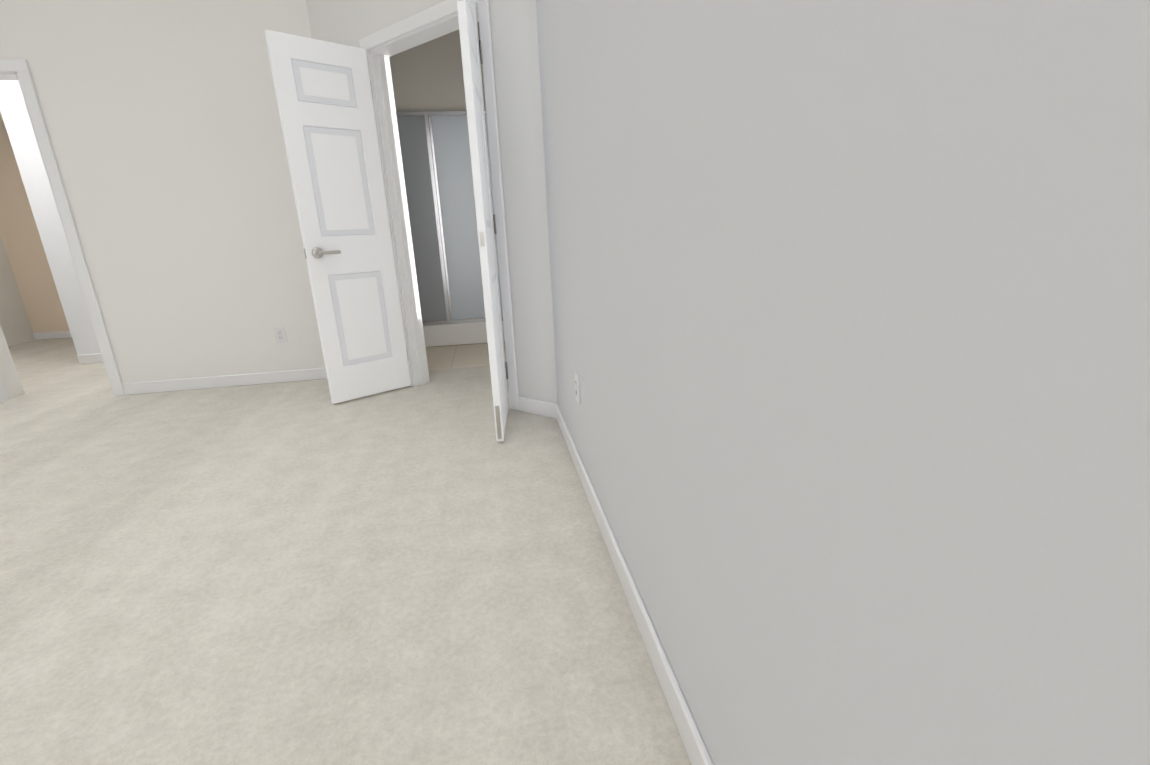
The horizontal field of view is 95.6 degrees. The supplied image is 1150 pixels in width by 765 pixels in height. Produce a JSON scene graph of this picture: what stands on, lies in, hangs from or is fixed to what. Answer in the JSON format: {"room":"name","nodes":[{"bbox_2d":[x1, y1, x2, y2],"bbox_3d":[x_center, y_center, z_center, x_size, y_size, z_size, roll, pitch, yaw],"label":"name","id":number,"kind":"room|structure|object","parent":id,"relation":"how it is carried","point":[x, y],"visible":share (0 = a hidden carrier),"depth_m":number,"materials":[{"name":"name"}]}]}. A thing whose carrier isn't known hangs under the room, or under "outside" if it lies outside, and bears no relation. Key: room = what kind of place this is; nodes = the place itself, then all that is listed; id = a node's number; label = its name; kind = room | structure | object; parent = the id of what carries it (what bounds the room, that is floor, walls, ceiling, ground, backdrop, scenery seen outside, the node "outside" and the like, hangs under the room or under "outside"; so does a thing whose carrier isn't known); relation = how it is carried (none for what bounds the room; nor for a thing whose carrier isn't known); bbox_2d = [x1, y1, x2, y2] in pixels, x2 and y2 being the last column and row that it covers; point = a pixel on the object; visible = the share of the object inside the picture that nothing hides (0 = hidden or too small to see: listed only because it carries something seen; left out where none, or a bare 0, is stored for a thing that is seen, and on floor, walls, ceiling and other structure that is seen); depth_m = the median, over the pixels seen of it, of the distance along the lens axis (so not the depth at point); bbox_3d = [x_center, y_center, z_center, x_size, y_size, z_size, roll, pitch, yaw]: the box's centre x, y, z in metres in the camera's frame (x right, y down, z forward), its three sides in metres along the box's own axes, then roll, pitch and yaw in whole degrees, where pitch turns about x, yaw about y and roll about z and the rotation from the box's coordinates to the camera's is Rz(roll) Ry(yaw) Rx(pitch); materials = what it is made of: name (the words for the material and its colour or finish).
{"room":"empty bedroom","nodes":[
{"label":"empty bedroom","id":0,"kind":"room"},
{"bbox_2d":[0,236,35,347],"bbox_3d":[-6.379,-1.465,4.447,0.120,2.840,3.280,-5,16,-8],"label":"wall","id":1,"kind":"structure","parent":0,"point":[15,326],"depth_m":6.01,"materials":[{"name":"white paint"}]},
{"bbox_2d":[0,132,63,332],"bbox_3d":[-5.752,-1.966,6.079,1.620,2.840,0.120,-5,16,-8],"label":"wall","id":2,"kind":"structure","parent":0,"point":[40,289],"depth_m":6.04,"materials":[{"name":"beige paint"}]},
{"bbox_2d":[0,80,100,354],"bbox_3d":[-3.486,-1.651,4.643,2.330,2.840,0.120,-5,16,-8],"label":"wall","id":3,"kind":"structure","parent":0,"point":[15,123],"depth_m":4.51,"materials":[{"name":"white paint"}]},
{"bbox_2d":[0,0,324,382],"bbox_3d":[-2.970,-1.318,3.415,2.670,2.840,0.120,-5,16,-8],"label":"wall","id":4,"kind":"structure","parent":0,"point":[163,124],"depth_m":3.40,"materials":[{"name":"white paint"}]},
{"bbox_2d":[0,59,124,402],"bbox_3d":[-3.694,-0.901,3.408,0.900,2.105,0.153,-5,16,-8],"label":"door frame","id":5,"kind":"structure","parent":4,"relation":"attached to","point":[14,69],"depth_m":3.35,"materials":[{"name":"white wood"}]},
{"bbox_2d":[273,327,286,342],"bbox_3d":[-2.130,-0.342,3.767,0.074,0.118,0.011,-5,16,-8],"label":"electrical outlet","id":6,"kind":"object","parent":4,"relation":"attached to","point":[280,334],"visible":1,"depth_m":3.76,"materials":[{"name":"white plastic"}]},
{"bbox_2d":[0,338,690,764],"bbox_3d":[-2.876,0.473,2.504,5.880,0.100,9.320,-5,16,-8],"label":"floor carpet","id":7,"kind":"object","parent":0,"point":[306,572],"visible":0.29,"depth_m":1.55,"materials":[{"name":"beige carpet"}]},
{"bbox_2d":[306,0,557,403],"bbox_3d":[-0.861,-1.306,3.048,1.874,2.840,0.120,10,20,36],"label":"wall","id":8,"kind":"structure","parent":0,"point":[514,35],"depth_m":2.66,"materials":[{"name":"white paint"}]},
{"bbox_2d":[264,30,410,403],"bbox_3d":[-1.362,-0.901,3.142,0.533,2.030,0.137,-17,21,-40],"label":"bathroom door","id":9,"kind":"structure","parent":8,"relation":"in","point":[323,92],"depth_m":3.08,"materials":[{"name":"white wood"}]},
{"bbox_2d":[33,331,713,764],"bbox_3d":[-2.932,0.401,2.431,5.760,0.085,9.000,-5,16,-8],"label":"baseboard","id":10,"kind":"structure","parent":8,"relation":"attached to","point":[693,741],"depth_m":1.79,"materials":[{"name":"white wood"}]},
{"bbox_2d":[359,0,518,410],"bbox_3d":[-0.748,-0.936,3.079,1.061,2.105,0.153,10,20,36],"label":"door frame","id":11,"kind":"structure","parent":8,"relation":"attached to","point":[410,32],"depth_m":3.03,"materials":[{"name":"white wood"}]},
{"bbox_2d":[457,0,508,441],"bbox_3d":[-0.420,-0.759,2.507,0.048,2.030,0.533,-4,16,-3],"label":"bathroom door","id":12,"kind":"structure","parent":8,"relation":"in","point":[471,51],"depth_m":2.36,"materials":[{"name":"white wood"}]},
{"bbox_2d":[389,22,485,110],"bbox_3d":[-1.412,-1.731,4.601,1.760,2.840,0.120,-5,16,-8],"label":"wall","id":13,"kind":"structure","parent":0,"point":[427,76],"depth_m":4.33,"materials":[{"name":"grey paint"}]},
{"bbox_2d":[426,342,506,369],"bbox_3d":[-1.313,-0.362,5.152,1.880,0.098,2.359,-5,16,-8],"label":"floor","id":14,"kind":"structure","parent":0,"point":[456,356],"depth_m":4.45,"materials":[{"name":"beige tile"}]},
{"bbox_2d":[396,111,504,346],"bbox_3d":[-1.111,-1.323,4.662,1.190,1.998,0.078,-5,16,-8],"label":"shower","id":15,"kind":"object","parent":14,"relation":"on","point":[436,158],"visible":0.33,"depth_m":4.63,"materials":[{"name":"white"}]},
{"bbox_2d":[536,0,1149,764],"bbox_3d":[-0.018,-1.052,2.042,0.120,2.840,8.320,-5,16,-8],"label":"wall","id":16,"kind":"structure","parent":0,"point":[850,300],"depth_m":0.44,"materials":[{"name":"white paint"}]},
{"bbox_2d":[575,371,580,404],"bbox_3d":[0.009,0.020,2.044,0.011,0.118,0.074,-5,16,-8],"label":"electrical outlet","id":17,"kind":"object","parent":16,"relation":"attached to","point":[577,386],"visible":1,"depth_m":2.02,"materials":[{"name":"white plastic"}]}
]}

